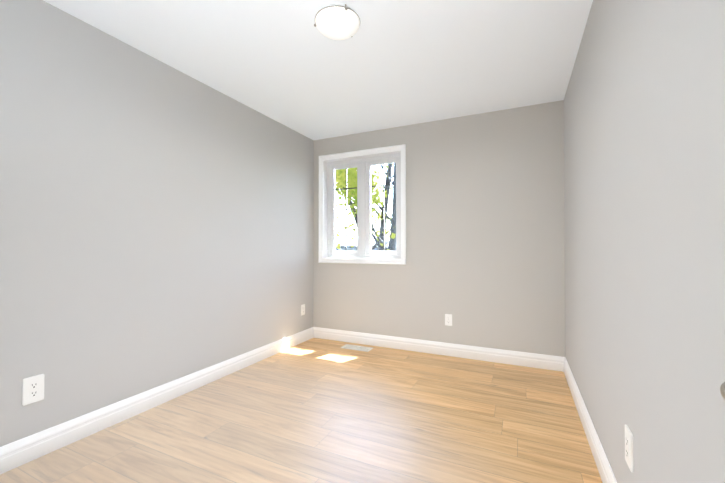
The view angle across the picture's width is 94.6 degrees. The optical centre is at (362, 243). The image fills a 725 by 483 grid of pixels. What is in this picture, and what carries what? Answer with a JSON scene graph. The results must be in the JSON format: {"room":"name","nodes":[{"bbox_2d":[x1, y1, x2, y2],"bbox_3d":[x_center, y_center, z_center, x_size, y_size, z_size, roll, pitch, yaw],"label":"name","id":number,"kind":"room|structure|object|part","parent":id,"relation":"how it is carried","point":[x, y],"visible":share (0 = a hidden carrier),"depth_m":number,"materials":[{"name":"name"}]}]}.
{"room":"empty bedroom","nodes":[
{"label":"empty bedroom","id":0,"kind":"room"},
{"bbox_2d":[0,0,313,446],"bbox_3d":[-1.490,-0.082,2.466,0.160,2.440,4.120,0,-1,25],"label":"wall","id":1,"kind":"structure","parent":0,"point":[156,223],"depth_m":2.17,"materials":[{"name":"grey paint"}]},
{"bbox_2d":[22,374,43,405],"bbox_3d":[-1.726,0.766,1.756,0.009,0.138,0.086,0,-1,25],"label":"electrical outlet","id":2,"kind":"object","parent":1,"relation":"attached to","point":[32,389],"visible":1,"depth_m":1.75,"materials":[{"name":"white plastic"}]},
{"bbox_2d":[0,327,313,474],"bbox_3d":[-1.410,1.074,2.415,0.016,0.128,3.800,0,-1,25],"label":"baseboard","id":3,"kind":"structure","parent":1,"relation":"attached to","point":[18,453],"depth_m":2.15,"materials":[{"name":"white wood"}]},
{"bbox_2d":[301,304,304,314],"bbox_3d":[-0.699,0.779,3.935,0.009,0.122,0.075,0,-1,25],"label":"electrical outlet","id":4,"kind":"object","parent":1,"relation":"attached to","point":[303,309],"visible":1,"depth_m":3.94,"materials":[{"name":"white plastic"}]},
{"bbox_2d":[0,338,601,482],"bbox_3d":[-0.205,1.191,1.846,3.000,0.120,4.120,0,-1,25],"label":"floor","id":5,"kind":"structure","parent":0,"point":[315,410],"depth_m":2.03,"materials":[{"name":"brown wood"}]},
{"bbox_2d":[341,344,372,351],"bbox_3d":[-0.062,1.149,3.686,0.335,0.011,0.150,0,-1,25],"label":"floor vent","id":6,"kind":"object","parent":5,"relation":"in","point":[356,347],"visible":1,"depth_m":3.69,"materials":[{"name":"beige metal"}]},
{"bbox_2d":[43,0,592,139],"bbox_3d":[-0.205,-1.369,1.875,3.000,0.120,4.120,0,-1,25],"label":"ceiling","id":7,"kind":"structure","parent":0,"point":[387,64],"depth_m":2.28,"materials":[{"name":"white paint"}]},
{"bbox_2d":[314,4,359,39],"bbox_3d":[-0.144,-1.264,1.949,0.265,0.088,0.272,0,-1,25],"label":"ceiling light","id":8,"kind":"object","parent":7,"relation":"in","point":[340,5],"depth_m":1.88,"materials":[{"name":"white glass"}]},
{"bbox_3d":[-0.145,-1.254,1.946,0.260,0.068,0.260,0,-1,25],"label":"ceiling light shade","id":9,"kind":"part","parent":8,"relation":"part of","materials":[{"name":"white glass"}]},
{"bbox_2d":[313,100,564,356],"bbox_3d":[0.639,-0.068,3.651,2.680,2.440,0.160,0,-1,25],"label":"wall","id":10,"kind":"structure","parent":0,"point":[484,266],"depth_m":3.35,"materials":[{"name":"grey paint"}]},
{"bbox_2d":[318,144,405,264],"bbox_3d":[0.003,-0.422,3.948,1.112,1.309,0.192,0,-1,25],"label":"window","id":11,"kind":"structure","parent":10,"relation":"in","point":[364,198],"depth_m":3.95,"materials":[{"name":"white plastic"}]},
{"bbox_2d":[314,327,564,371],"bbox_3d":[0.602,1.087,3.558,2.680,0.128,0.016,0,-1,25],"label":"baseboard","id":12,"kind":"structure","parent":10,"relation":"attached to","point":[541,361],"depth_m":3.42,"materials":[{"name":"white wood"}]},
{"bbox_2d":[445,314,451,325],"bbox_3d":[0.882,0.784,3.433,0.072,0.117,0.009,0,-1,25],"label":"electrical outlet","id":13,"kind":"object","parent":10,"relation":"attached to","point":[448,319],"visible":1,"depth_m":3.43,"materials":[{"name":"white plastic"}]},
{"bbox_2d":[564,0,724,482],"bbox_3d":[1.079,-0.096,1.255,0.160,2.440,4.120,0,-1,25],"label":"wall","id":14,"kind":"structure","parent":0,"point":[644,158],"depth_m":1.03,"materials":[{"name":"grey paint"}]},
{"bbox_2d":[564,357,616,482],"bbox_3d":[1.000,1.061,1.279,0.016,0.128,3.800,0,-1,25],"label":"baseboard","id":15,"kind":"structure","parent":14,"relation":"attached to","point":[602,464],"depth_m":1.86,"materials":[{"name":"white wood"}]},
{"bbox_2d":[625,424,633,471],"bbox_3d":[0.980,0.752,1.233,0.009,0.135,0.084,0,-1,25],"label":"electrical outlet","id":16,"kind":"object","parent":14,"relation":"attached to","point":[629,447],"visible":1,"depth_m":1.21,"materials":[{"name":"white plastic"}]},
{"bbox_2d":[720,382,724,399],"bbox_3d":[0.254,0.086,0.057,0.182,2.030,0.814,0,-1,25],"label":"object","id":17,"kind":"structure","parent":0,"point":[722,389],"depth_m":0.35,"materials":[{"name":"silver metal"}]},
{"label":"outside","id":18,"kind":"structure","parent":0,"visible":0},
{"bbox_3d":[32.736,4.969,74.821,160.000,0.200,156.020,0,-1,25],"label":"ground","id":19,"kind":"structure","parent":18,"visible":0},
{"bbox_2d":[336,235,388,249],"bbox_3d":[17.542,1.548,51.209,54.886,6.100,14.250,0,-1,20],"label":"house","id":20,"kind":"structure","parent":19,"relation":"on","point":[351,242],"depth_m":52.65,"materials":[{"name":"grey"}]},
{"bbox_2d":[336,163,395,249],"bbox_3d":[-0.028,-2.783,13.486,7.678,14.304,6.945,0,-1,25],"label":"tree","id":21,"kind":"object","parent":19,"relation":"on","point":[389,177],"depth_m":12.47,"materials":[{"name":"green plant"}]}
]}

